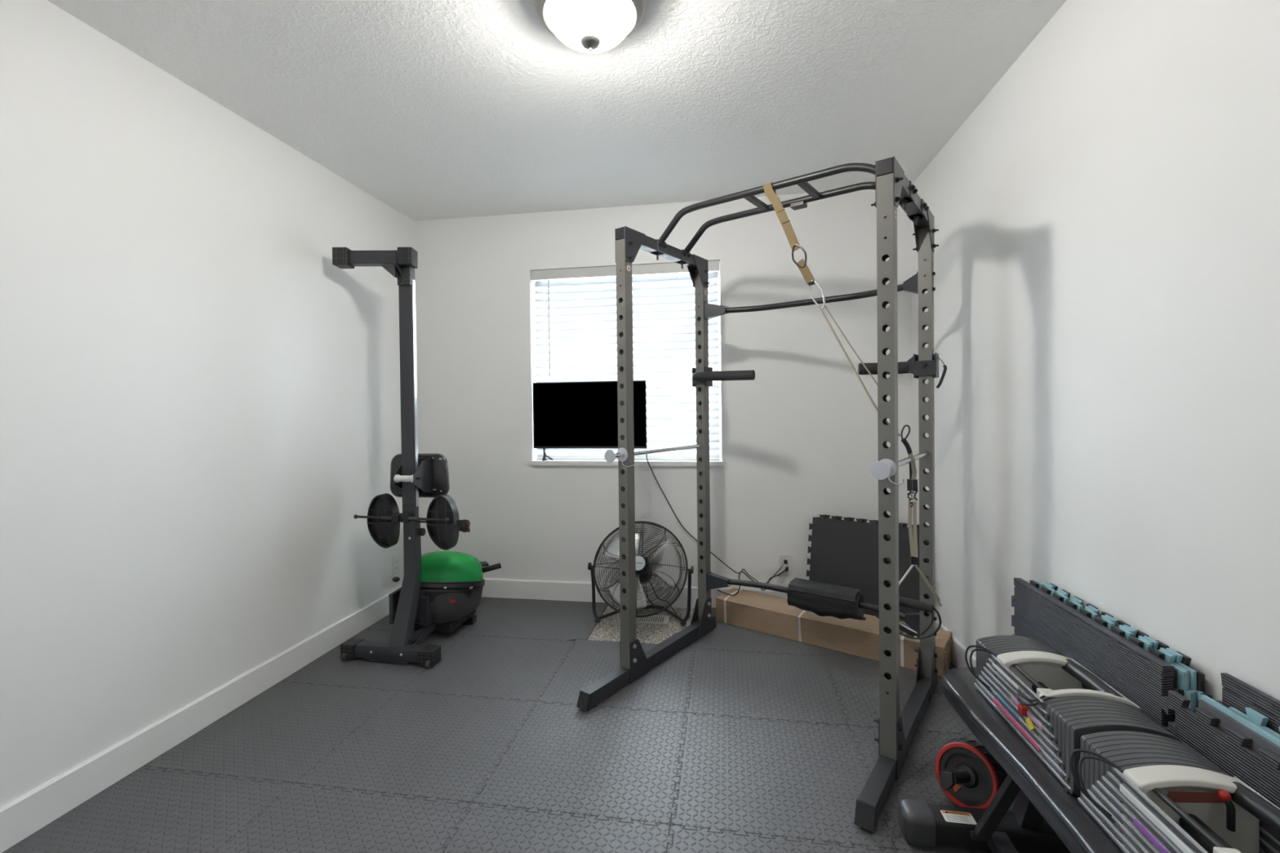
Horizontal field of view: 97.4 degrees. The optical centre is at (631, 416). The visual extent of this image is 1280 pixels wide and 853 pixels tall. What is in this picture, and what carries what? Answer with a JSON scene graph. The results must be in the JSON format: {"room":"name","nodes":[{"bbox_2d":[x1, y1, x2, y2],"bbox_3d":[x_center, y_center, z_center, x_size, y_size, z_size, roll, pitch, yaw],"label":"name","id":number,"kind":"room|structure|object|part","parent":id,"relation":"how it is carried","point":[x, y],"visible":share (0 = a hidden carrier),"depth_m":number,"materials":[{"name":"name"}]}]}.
{"room":"home gym","nodes":[
{"label":"home gym","id":0,"kind":"room"},
{"bbox_2d":[0,0,419,807],"bbox_3d":[-1.742,-0.019,1.931,0.100,2.452,3.938,-1,1,9],"label":"wall","id":1,"kind":"structure","parent":0,"point":[200,407],"depth_m":2.00,"materials":[{"name":"white paint"}]},
{"bbox_2d":[0,586,401,852],"bbox_3d":[-1.679,1.142,1.897,0.014,0.130,3.658,-1,1,9],"label":"baseboard","id":2,"kind":"structure","parent":1,"relation":"attached to","point":[34,810],"depth_m":1.98,"materials":[{"name":"white paint"}]},
{"bbox_2d":[392,554,399,576],"bbox_3d":[-1.430,0.907,3.425,0.007,0.118,0.072,-1,1,9],"label":"electrical outlet","id":3,"kind":"object","parent":1,"relation":"attached to","point":[396,559],"visible":1,"depth_m":3.42,"materials":[{"name":"white plastic"}]},
{"bbox_2d":[395,559,398,570],"bbox_3d":[-1.428,0.907,3.425,0.002,0.069,0.034,-1,1,9],"label":"receptacle","id":4,"kind":"object","parent":3,"relation":"attached to","point":[396,560],"depth_m":3.42,"materials":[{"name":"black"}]},
{"bbox_2d":[47,0,1066,221],"bbox_3d":[-0.211,-1.310,1.657,3.233,0.100,3.938,-1,1,9],"label":"ceiling","id":5,"kind":"structure","parent":0,"point":[433,109],"depth_m":2.15,"materials":[{"name":"white paint"}]},
{"bbox_2d":[533,0,646,53],"bbox_3d":[-0.123,-1.179,1.691,0.340,0.163,0.340,-1,1,9],"label":"ceiling light","id":6,"kind":"object","parent":5,"relation":"attached to","point":[588,26],"visible":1,"depth_m":1.65,"materials":[{"name":"white glass"}]},
{"bbox_2d":[587,604,694,648],"bbox_3d":[-0.188,1.243,1.651,3.233,0.100,3.858,-1,1,9],"label":"floor","id":7,"kind":"structure","parent":0,"point":[608,628],"depth_m":3.10,"materials":[{"name":"beige carpet"}]},
{"bbox_2d":[1,596,1020,852],"bbox_3d":[-0.088,1.177,2.259,3.028,0.012,2.417,-1,1,9],"label":"floor","id":8,"kind":"structure","parent":7,"relation":"on","point":[793,781],"depth_m":1.94,"materials":[{"name":"grey rubber"}]},
{"bbox_2d":[332,247,501,668],"bbox_3d":[-1.093,0.169,3.023,0.654,2.006,0.806,-1,1,9],"label":"tower","id":9,"kind":"object","parent":8,"relation":"on","point":[440,591],"visible":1,"depth_m":2.83,"materials":[{"name":"grey metal"}]},
{"bbox_3d":[-1.148,1.166,2.704,0.210,0.008,0.067,-1,1,12],"label":"skid plate","id":10,"kind":"part","parent":9,"relation":"part of","materials":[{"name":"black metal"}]},
{"bbox_3d":[-1.163,0.311,2.874,0.004,0.180,0.168,-1,1,9],"label":"carriage plate","id":11,"kind":"part","parent":9,"relation":"part of","materials":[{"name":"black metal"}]},
{"bbox_3d":[-1.132,-0.701,2.806,0.070,0.095,0.015,-1,1,9],"label":"hinge plate","id":12,"kind":"part","parent":9,"relation":"part of","materials":[{"name":"grey metal"}]},
{"bbox_3d":[-1.116,0.814,2.789,0.086,0.585,0.199,-1,1,9],"label":"leg","id":13,"kind":"part","parent":9,"relation":"part of","materials":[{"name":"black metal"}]},
{"bbox_3d":[-1.122,-0.109,2.837,0.073,1.270,0.036,-1,1,9],"label":"rail","id":14,"kind":"part","parent":9,"relation":"part of","materials":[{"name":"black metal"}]},
{"bbox_3d":[-1.121,0.314,2.981,0.323,0.230,0.057,-1,1,9],"label":"seat","id":15,"kind":"part","parent":9,"relation":"part of","materials":[{"name":"grey plastic"}]},
{"bbox_3d":[-1.065,0.590,2.863,0.023,0.038,0.040,-1,1,9],"label":"release knob","id":16,"kind":"part","parent":9,"relation":"part of","materials":[{"name":"black plastic"}]},
{"bbox_3d":[-1.059,0.310,2.857,0.004,0.180,0.168,-1,1,9],"label":"carriage plate","id":17,"kind":"part","parent":9,"relation":"part of","materials":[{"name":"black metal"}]},
{"bbox_3d":[-1.094,0.311,2.942,0.120,0.185,0.014,-1,1,9],"label":"seat plate","id":18,"kind":"part","parent":9,"relation":"part of","materials":[{"name":"black"}]},
{"bbox_3d":[-1.033,1.110,3.109,0.240,0.053,0.300,-1,1,9],"label":"frame","id":19,"kind":"part","parent":9,"relation":"part of","materials":[{"name":"black plastic"}]},
{"bbox_3d":[-0.950,0.974,2.937,0.241,0.150,0.057,-1,1,-31],"label":"panel","id":20,"kind":"part","parent":9,"relation":"part of","materials":[{"name":"black plastic"}]},
{"bbox_2d":[576,155,946,832],"bbox_3d":[0.561,0.104,2.322,1.202,2.116,1.097,0,1,37],"label":"power rack","id":21,"kind":"object","parent":8,"relation":"on","point":[896,732],"depth_m":2.34,"materials":[{"name":"grey metal"}]},
{"bbox_2d":[604,443,702,466],"bbox_3d":[0.156,0.173,2.689,0.077,0.081,0.794,0,1,37],"label":"pipe","id":22,"kind":"object","parent":21,"relation":"attached to","point":[622,454],"visible":1,"depth_m":2.53,"materials":[{"name":"silver metal"}]},
{"bbox_3d":[0.468,-0.193,2.880,0.368,0.131,0.154,0,1,37],"label":"dip handle","id":23,"kind":"part","parent":21,"relation":"part of","materials":[{"name":"black metal"}]},
{"bbox_2d":[786,577,866,620],"bbox_3d":[0.945,0.896,2.727,0.348,0.151,0.143,0,1,37],"label":"pad","id":24,"kind":"object","parent":21,"relation":"attached to","point":[823,599],"visible":1,"depth_m":2.68,"materials":[{"name":"black fabric"}]},
{"bbox_2d":[763,181,942,639],"bbox_3d":[0.823,-0.065,2.138,0.640,1.793,0.218,0,1,22],"label":"trainer","id":25,"kind":"object","parent":21,"relation":"hanging from","point":[912,483],"visible":0.87,"depth_m":2.08,"materials":[{"name":"tan nylon webbing"},{"name":"metal"},{"name":"black rubber"}]},
{"bbox_3d":[1.034,0.698,2.100,0.169,0.043,0.033,0,1,37],"label":"foam handle","id":26,"kind":"part","parent":25,"relation":"part of","materials":[{"name":"grey rubber"}]},
{"bbox_2d":[870,450,928,485],"bbox_3d":[1.013,0.171,2.043,0.077,0.081,0.787,0,1,37],"label":"pipe","id":27,"kind":"object","parent":21,"relation":"attached to","point":[884,468],"visible":0.98,"depth_m":1.77,"materials":[{"name":"silver metal"}]},
{"bbox_3d":[1.150,-0.186,2.396,0.345,0.147,0.091,0,1,32],"label":"dip handle","id":28,"kind":"part","parent":21,"relation":"part of","materials":[{"name":"black metal"}]},
{"bbox_3d":[1.261,-0.160,2.286,0.014,0.095,0.041,-1,1,-42],"label":"pin handle","id":29,"kind":"part","parent":21,"relation":"part of","materials":[{"name":"black metal"}]},
{"bbox_2d":[715,587,951,676],"bbox_3d":[0.996,1.079,2.904,1.143,0.143,0.237,0,1,37],"label":"cardboard box","id":30,"kind":"object","parent":8,"relation":"on","point":[768,614],"visible":0.7,"depth_m":2.83,"materials":[{"name":"beige cardboard"}]},
{"bbox_2d":[898,621,919,642],"bbox_3d":[1.264,0.984,2.592,0.084,0.050,0.201,-1,1,-33],"label":"bar","id":31,"kind":"object","parent":30,"relation":"on","point":[903,627],"visible":0.39,"depth_m":2.59,"materials":[{"name":"grey metal"}]},
{"bbox_2d":[806,515,919,622],"bbox_3d":[1.245,0.855,3.031,0.603,0.581,0.121,0,1,38],"label":"foam mat","id":32,"kind":"object","parent":8,"relation":"on","point":[845,553],"visible":0.62,"depth_m":3.06,"materials":[{"name":"grey rubber"}]},
{"bbox_2d":[816,514,929,595],"bbox_3d":[1.266,0.855,3.032,0.603,0.581,0.121,0,1,38],"label":"foam mat","id":33,"kind":"object","parent":8,"relation":"on","point":[905,525],"visible":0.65,"depth_m":3.07,"materials":[{"name":"grey rubber"}]},
{"bbox_2d":[934,737,1007,808],"bbox_3d":[0.994,1.071,1.661,0.211,0.192,0.210,-1,1,9],"label":"wheel","id":34,"kind":"object","parent":8,"relation":"on","point":[966,772],"visible":0.85,"depth_m":1.64,"materials":[{"name":"plastic"}]},
{"bbox_3d":[0.893,1.030,1.588,0.029,0.052,0.039,-1,1,-40],"label":"handle","id":35,"kind":"part","parent":34,"relation":"part of","materials":[{"name":"black plastic"}]},
{"bbox_3d":[0.940,1.038,1.619,0.118,0.072,0.044,-1,1,-32],"label":"handle","id":36,"kind":"part","parent":34,"relation":"part of","materials":[{"name":"black plastic"}]},
{"bbox_2d":[1011,577,1174,731],"bbox_3d":[1.259,0.859,1.586,0.023,0.610,0.691,-1,1,9],"label":"foam mat","id":37,"kind":"object","parent":8,"relation":"on","point":[1144,678],"visible":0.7,"depth_m":1.48,"materials":[{"name":"grey rubber"}]},
{"bbox_2d":[1029,580,1183,721],"bbox_3d":[1.277,0.855,1.580,0.012,0.618,0.673,-1,1,9],"label":"foam mat","id":38,"kind":"object","parent":8,"relation":"on","point":[1117,630],"visible":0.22,"depth_m":1.44,"materials":[{"name":"grey rubber"}]},
{"bbox_2d":[1035,581,1194,711],"bbox_3d":[1.285,0.854,1.566,0.008,0.620,0.679,-1,1,9],"label":"foam mat","id":39,"kind":"object","parent":8,"relation":"on","point":[1182,675],"visible":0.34,"depth_m":1.30,"materials":[{"name":"teal"}]},
{"bbox_2d":[1043,583,1196,709],"bbox_3d":[1.291,0.854,1.554,0.008,0.622,0.645,-1,1,9],"label":"foam mat","id":40,"kind":"object","parent":8,"relation":"on","point":[1046,585],"visible":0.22,"depth_m":1.37,"materials":[{"name":"teal"}]},
{"bbox_2d":[1045,582,1204,712],"bbox_3d":[1.299,0.852,1.550,0.008,0.624,0.657,-1,1,9],"label":"foam mat","id":41,"kind":"object","parent":8,"relation":"on","point":[1193,673],"visible":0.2,"depth_m":1.30,"materials":[{"name":"teal"}]},
{"bbox_2d":[1048,582,1212,707],"bbox_3d":[1.307,0.853,1.543,0.010,0.622,0.661,-1,1,9],"label":"foam mat","id":42,"kind":"object","parent":8,"relation":"on","point":[1186,660],"visible":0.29,"depth_m":1.28,"materials":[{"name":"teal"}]},
{"bbox_2d":[619,613,670,625],"bbox_3d":[0.079,1.165,3.226,0.275,0.008,0.125,-1,1,9],"label":"floor vent","id":43,"kind":"object","parent":7,"relation":"in","point":[655,619],"visible":0.58,"depth_m":3.21,"materials":[{"name":"beige metal"}]},
{"bbox_2d":[587,520,788,625],"bbox_3d":[0.333,0.882,3.166,1.154,0.548,0.379,-1,1,5],"label":"floor fan","id":44,"kind":"object","parent":7,"relation":"on","point":[666,564],"visible":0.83,"depth_m":3.12,"materials":[{"name":"grey metal"}]},
{"bbox_3d":[-0.223,0.853,3.193,0.040,0.042,0.042,-1,1,9],"label":"tilt knob","id":45,"kind":"part","parent":44,"relation":"part of","materials":[{"name":"black plastic"}]},
{"bbox_3d":[-0.048,0.745,3.228,0.215,0.154,0.154,-1,1,9],"label":"blade","id":46,"kind":"part","parent":44,"relation":"part of","materials":[{"name":"silver metal"}]},
{"bbox_3d":[-0.012,0.960,3.109,0.268,0.171,0.121,0,1,27],"label":"blade","id":47,"kind":"part","parent":44,"relation":"part of","materials":[{"name":"silver metal"}]},
{"bbox_2d":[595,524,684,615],"bbox_3d":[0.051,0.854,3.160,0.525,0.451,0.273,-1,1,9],"label":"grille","id":48,"kind":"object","parent":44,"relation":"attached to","point":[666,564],"depth_m":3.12,"materials":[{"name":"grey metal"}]},
{"bbox_2d":[593,521,686,615],"bbox_3d":[0.047,0.838,3.135,0.526,0.451,0.273,-1,1,9],"label":"grille","id":49,"kind":"object","parent":44,"relation":"attached to","point":[666,564],"depth_m":3.12,"materials":[{"name":"grey metal"}]},
{"bbox_3d":[0.060,0.883,3.209,0.116,0.144,0.139,-1,1,9],"label":"motor","id":50,"kind":"part","parent":44,"relation":"part of","materials":[{"name":"black plastic"}]},
{"bbox_3d":[0.189,0.824,3.138,0.191,0.258,0.086,-1,1,9],"label":"blade","id":51,"kind":"part","parent":44,"relation":"part of","materials":[{"name":"silver metal"}]},
{"bbox_3d":[0.213,1.037,3.187,0.250,0.234,0.061,-1,1,9],"label":"cord","id":52,"kind":"part","parent":44,"relation":"part of","materials":[{"name":"black rubber"}]},
{"bbox_3d":[0.324,0.848,3.102,0.040,0.042,0.042,-1,1,9],"label":"tilt knob","id":53,"kind":"part","parent":44,"relation":"part of","materials":[{"name":"black plastic"}]},
{"bbox_3d":[0.705,0.946,3.236,0.434,0.120,0.085,-1,1,-21],"label":"power cord","id":54,"kind":"part","parent":44,"relation":"part of","materials":[{"name":"black rubber"}]},
{"bbox_3d":[0.863,1.189,0.575,0.599,0.012,0.617,-1,1,9],"label":"tile","id":55,"kind":"structure","parent":7,"relation":"on","visible":0},
{"bbox_2d":[897,666,1124,852],"bbox_3d":[0.929,0.986,1.201,0.471,0.374,1.212,-1,1,9],"label":"dumbbell rack","id":56,"kind":"object","parent":55,"relation":"on","point":[1044,817],"visible":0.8,"depth_m":1.47,"materials":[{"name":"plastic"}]},
{"bbox_3d":[0.944,1.127,1.137,0.067,0.044,0.729,-1,1,2],"label":"rail","id":57,"kind":"part","parent":56,"relation":"part of","materials":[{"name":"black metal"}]},
{"bbox_3d":[1.052,0.976,1.450,0.050,0.243,0.172,-1,1,9],"label":"leg","id":58,"kind":"part","parent":56,"relation":"part of","materials":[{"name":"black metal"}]},
{"bbox_2d":[964,635,1177,796],"bbox_3d":[1.036,0.715,1.398,0.249,0.172,0.466,-1,1,9],"label":"dumbbell","id":59,"kind":"object","parent":56,"relation":"on","point":[1025,678],"visible":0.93,"depth_m":1.33,"materials":[{"name":"grey metal"}]},
{"bbox_3d":[0.966,0.692,1.557,0.023,0.105,0.078,-1,1,-34],"label":"pin cord","id":60,"kind":"part","parent":59,"relation":"part of","materials":[{"name":"black rubber"}]},
{"bbox_3d":[0.969,0.696,1.546,0.024,0.105,0.069,-1,1,-39],"label":"pin cord","id":61,"kind":"part","parent":59,"relation":"part of","materials":[{"name":"black rubber"}]},
{"bbox_3d":[0.964,0.672,1.410,0.006,0.006,0.281,-1,1,9],"label":"rail","id":62,"kind":"part","parent":59,"relation":"part of","materials":[{"name":"silver metal"}]},
{"bbox_3d":[0.963,0.653,1.410,0.006,0.006,0.251,-1,1,9],"label":"rail","id":63,"kind":"part","parent":59,"relation":"part of","materials":[{"name":"silver metal"}]},
{"bbox_3d":[0.964,0.691,1.411,0.006,0.006,0.311,-1,1,9],"label":"rail","id":64,"kind":"part","parent":59,"relation":"part of","materials":[{"name":"silver metal"}]},
{"bbox_3d":[0.964,0.709,1.411,0.006,0.006,0.341,-1,1,9],"label":"rail","id":65,"kind":"part","parent":59,"relation":"part of","materials":[{"name":"silver metal"}]},
{"bbox_3d":[0.964,0.728,1.411,0.006,0.006,0.371,-1,1,9],"label":"rail","id":66,"kind":"part","parent":59,"relation":"part of","materials":[{"name":"silver metal"}]},
{"bbox_3d":[0.964,0.747,1.411,0.006,0.006,0.401,-1,1,9],"label":"rail","id":67,"kind":"part","parent":59,"relation":"part of","materials":[{"name":"silver metal"}]},
{"bbox_3d":[0.965,0.765,1.411,0.006,0.006,0.431,-1,1,9],"label":"rail","id":68,"kind":"part","parent":59,"relation":"part of","materials":[{"name":"silver metal"}]},
{"bbox_3d":[0.965,0.784,1.412,0.006,0.006,0.461,-1,1,9],"label":"rail","id":69,"kind":"part","parent":59,"relation":"part of","materials":[{"name":"silver metal"}]},
{"bbox_3d":[0.946,0.665,1.338,0.017,0.042,0.087,-1,1,-3],"label":"pin cord","id":70,"kind":"part","parent":59,"relation":"part of","materials":[{"name":"black rubber"}]},
{"bbox_3d":[0.943,0.670,1.332,0.022,0.049,0.089,-1,1,-6],"label":"pin cord","id":71,"kind":"part","parent":59,"relation":"part of","materials":[{"name":"black rubber"}]},
{"bbox_3d":[1.075,0.713,1.483,0.186,0.172,0.044,-1,1,9],"label":"frame","id":72,"kind":"part","parent":59,"relation":"part of","materials":[{"name":"white plastic"}]},
{"bbox_3d":[0.929,0.792,1.196,0.008,0.012,0.012,-1,1,9],"label":"rail knob","id":73,"kind":"part","parent":59,"relation":"part of","materials":[{"name":"grey plastic"}]},
{"bbox_3d":[1.045,0.716,1.301,0.186,0.172,0.038,-1,1,9],"label":"frame","id":74,"kind":"part","parent":59,"relation":"part of","materials":[{"name":"white plastic"}]},
{"bbox_3d":[1.156,0.651,1.378,0.006,0.006,0.251,-1,1,9],"label":"rail","id":75,"kind":"part","parent":59,"relation":"part of","materials":[{"name":"silver metal"}]},
{"bbox_2d":[1069,730,1279,852],"bbox_3d":[0.956,0.722,0.916,0.249,0.172,0.466,-1,1,9],"label":"dumbbell","id":76,"kind":"object","parent":56,"relation":"on","point":[1148,793],"visible":1,"depth_m":1.00,"materials":[{"name":"grey metal"}]},
{"bbox_3d":[0.886,0.699,1.076,0.023,0.105,0.078,-1,1,-34],"label":"pin cord","id":77,"kind":"part","parent":76,"relation":"part of","materials":[{"name":"black rubber"}]},
{"bbox_3d":[0.889,0.703,1.064,0.024,0.105,0.069,-1,1,-39],"label":"pin cord","id":78,"kind":"part","parent":76,"relation":"part of","materials":[{"name":"black rubber"}]},
{"bbox_3d":[0.885,0.791,0.930,0.006,0.006,0.461,-1,1,9],"label":"rail","id":79,"kind":"part","parent":76,"relation":"part of","materials":[{"name":"silver metal"}]},
{"bbox_3d":[0.884,0.773,0.930,0.006,0.006,0.431,-1,1,9],"label":"rail","id":80,"kind":"part","parent":76,"relation":"part of","materials":[{"name":"silver metal"}]},
{"bbox_3d":[0.884,0.754,0.930,0.006,0.006,0.401,-1,1,9],"label":"rail","id":81,"kind":"part","parent":76,"relation":"part of","materials":[{"name":"silver metal"}]},
{"bbox_3d":[0.884,0.735,0.930,0.006,0.006,0.371,-1,1,9],"label":"rail","id":82,"kind":"part","parent":76,"relation":"part of","materials":[{"name":"silver metal"}]},
{"bbox_3d":[0.884,0.717,0.929,0.006,0.006,0.341,-1,1,9],"label":"rail","id":83,"kind":"part","parent":76,"relation":"part of","materials":[{"name":"silver metal"}]},
{"bbox_3d":[0.884,0.698,0.929,0.006,0.006,0.311,-1,1,9],"label":"rail","id":84,"kind":"part","parent":76,"relation":"part of","materials":[{"name":"silver metal"}]},
{"bbox_3d":[0.883,0.679,0.929,0.006,0.006,0.281,-1,1,9],"label":"rail","id":85,"kind":"part","parent":76,"relation":"part of","materials":[{"name":"silver metal"}]},
{"bbox_3d":[0.883,0.660,0.929,0.006,0.006,0.251,-1,1,9],"label":"rail","id":86,"kind":"part","parent":76,"relation":"part of","materials":[{"name":"silver metal"}]},
{"bbox_3d":[0.995,0.720,1.002,0.186,0.172,0.044,-1,1,9],"label":"frame","id":87,"kind":"part","parent":76,"relation":"part of","materials":[{"name":"white plastic"}]},
{"bbox_3d":[0.965,0.723,0.820,0.186,0.172,0.038,-1,1,9],"label":"frame","id":88,"kind":"part","parent":76,"relation":"part of","materials":[{"name":"white plastic"}]},
{"bbox_3d":[1.075,0.659,0.897,0.006,0.006,0.251,-1,1,9],"label":"rail","id":89,"kind":"part","parent":76,"relation":"part of","materials":[{"name":"silver metal"}]},
{"bbox_3d":[1.077,0.752,0.898,0.006,0.006,0.401,-1,1,9],"label":"rail","id":90,"kind":"part","parent":76,"relation":"part of","materials":[{"name":"black metal"}]},
{"bbox_3d":[1.076,0.734,0.898,0.006,0.006,0.371,-1,1,9],"label":"rail","id":91,"kind":"part","parent":76,"relation":"part of","materials":[{"name":"black metal"}]},
{"bbox_3d":[1.076,0.715,0.897,0.006,0.006,0.341,-1,1,9],"label":"rail","id":92,"kind":"part","parent":76,"relation":"part of","materials":[{"name":"black metal"}]},
{"bbox_2d":[1168,690,1279,852],"bbox_3d":[1.144,0.891,0.943,0.014,0.566,0.608,-1,1,9],"label":"foam mat","id":93,"kind":"object","parent":55,"relation":"on","point":[1229,751],"visible":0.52,"depth_m":1.10,"materials":[{"name":"grey rubber"}]},
{"bbox_2d":[1198,699,1279,756],"bbox_3d":[1.150,0.886,0.911,0.008,0.578,0.548,-1,1,9],"label":"foam mat","id":94,"kind":"object","parent":55,"relation":"on","point":[1257,741],"visible":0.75,"depth_m":1.08,"materials":[{"name":"grey"}]},
{"bbox_2d":[1200,694,1279,746],"bbox_3d":[1.159,0.881,0.912,0.010,0.586,0.553,-1,1,9],"label":"foam mat","id":95,"kind":"object","parent":55,"relation":"on","point":[1260,731],"visible":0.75,"depth_m":1.09,"materials":[{"name":"teal rubber"}]},
{"bbox_2d":[1215,672,1279,734],"bbox_3d":[1.198,0.858,0.905,0.013,0.632,0.591,-1,1,9],"label":"foam mat","id":96,"kind":"object","parent":55,"relation":"on","point":[1237,694],"visible":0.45,"depth_m":1.12,"materials":[{"name":"grey rubber"}]},
{"bbox_2d":[1228,706,1279,739],"bbox_3d":[1.179,0.875,0.891,0.010,0.598,0.556,-1,1,9],"label":"foam mat","id":97,"kind":"object","parent":55,"relation":"on","point":[1253,716],"visible":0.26,"depth_m":1.08,"materials":[{"name":"teal rubber"}]},
{"bbox_2d":[414,189,912,589],"bbox_3d":[0.110,-0.062,3.517,3.033,2.452,0.160,-1,1,9],"label":"wall","id":98,"kind":"structure","parent":0,"point":[799,438],"depth_m":3.39,"materials":[{"name":"white paint"}]},
{"bbox_2d":[530,459,723,466],"bbox_3d":[-0.034,0.289,3.511,1.197,0.028,0.139,-1,1,9],"label":"trim","id":99,"kind":"structure","parent":98,"relation":"attached to","point":[536,462],"depth_m":3.45,"materials":[{"name":"white paint"}]},
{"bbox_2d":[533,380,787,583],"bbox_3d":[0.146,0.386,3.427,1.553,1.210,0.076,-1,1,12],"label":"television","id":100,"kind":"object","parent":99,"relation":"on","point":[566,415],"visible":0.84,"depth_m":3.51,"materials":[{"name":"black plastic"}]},
{"bbox_3d":[0.496,0.604,3.336,0.819,0.768,0.056,-1,1,9],"label":"power cord","id":101,"kind":"part","parent":100,"relation":"part of","materials":[{"name":"black plastic"}]},
{"bbox_2d":[536,270,721,459],"bbox_3d":[-0.026,-0.326,3.589,1.185,1.208,0.045,-1,1,9],"label":"window","id":102,"kind":"structure","parent":98,"relation":"in","point":[718,278],"depth_m":3.48,"materials":[{"name":"white plastic"}]},
{"bbox_2d":[530,260,719,460],"bbox_3d":[-0.040,-0.326,3.505,1.181,1.203,0.075,-1,1,9],"label":"window blind","id":103,"kind":"object","parent":102,"relation":"attached to","point":[660,428],"visible":0.69,"depth_m":3.49,"materials":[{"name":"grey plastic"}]},
{"bbox_3d":[-0.346,-0.307,3.543,0.002,1.138,0.002,-1,1,9],"label":"ladder cord","id":104,"kind":"part","parent":103,"relation":"part of","materials":[{"name":"white fabric"}]},
{"bbox_3d":[-0.031,0.267,3.527,1.161,0.016,0.044,-1,1,9],"label":"rail","id":105,"kind":"part","parent":103,"relation":"part of","materials":[{"name":"white plastic"}]},
{"bbox_3d":[0.286,-0.313,3.438,0.002,1.138,0.002,-1,1,9],"label":"ladder cord","id":106,"kind":"part","parent":103,"relation":"part of","materials":[{"name":"white fabric"}]},
{"bbox_3d":[0.501,-0.491,3.393,0.018,0.760,0.007,-1,1,9],"label":"lift cord","id":107,"kind":"part","parent":103,"relation":"part of","materials":[{"name":"white fabric"}]},
{"bbox_2d":[481,577,787,608],"bbox_3d":[0.109,1.101,3.447,3.005,0.130,0.014,-1,1,9],"label":"baseboard","id":108,"kind":"structure","parent":98,"relation":"attached to","point":[493,588],"depth_m":3.52,"materials":[{"name":"white paint"}]},
{"bbox_2d":[778,555,791,575],"bbox_3d":[0.910,0.878,3.313,0.072,0.118,0.007,-1,1,9],"label":"electrical outlet","id":109,"kind":"object","parent":98,"relation":"attached to","point":[781,557],"visible":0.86,"depth_m":3.31,"materials":[{"name":"white plastic"}]},
{"bbox_2d":[911,0,1279,701],"bbox_3d":[1.349,-0.048,1.416,0.100,2.452,3.938,-1,1,9],"label":"wall","id":110,"kind":"structure","parent":0,"point":[1107,215],"depth_m":1.49,"materials":[{"name":"white paint"}]},
{"bbox_2d":[934,579,939,606],"bbox_3d":[1.539,0.890,2.834,0.007,0.118,0.072,-1,1,9],"label":"electrical outlet","id":111,"kind":"object","parent":110,"relation":"attached to","point":[936,583],"visible":0.57,"depth_m":2.82,"materials":[{"name":"white plastic"}]},
{"bbox_2d":[927,612,976,667],"bbox_3d":[1.299,1.114,1.402,0.014,0.130,3.658,-1,1,9],"label":"baseboard","id":112,"kind":"structure","parent":110,"relation":"attached to","point":[958,650],"depth_m":2.55,"materials":[{"name":"white paint"}]}
]}

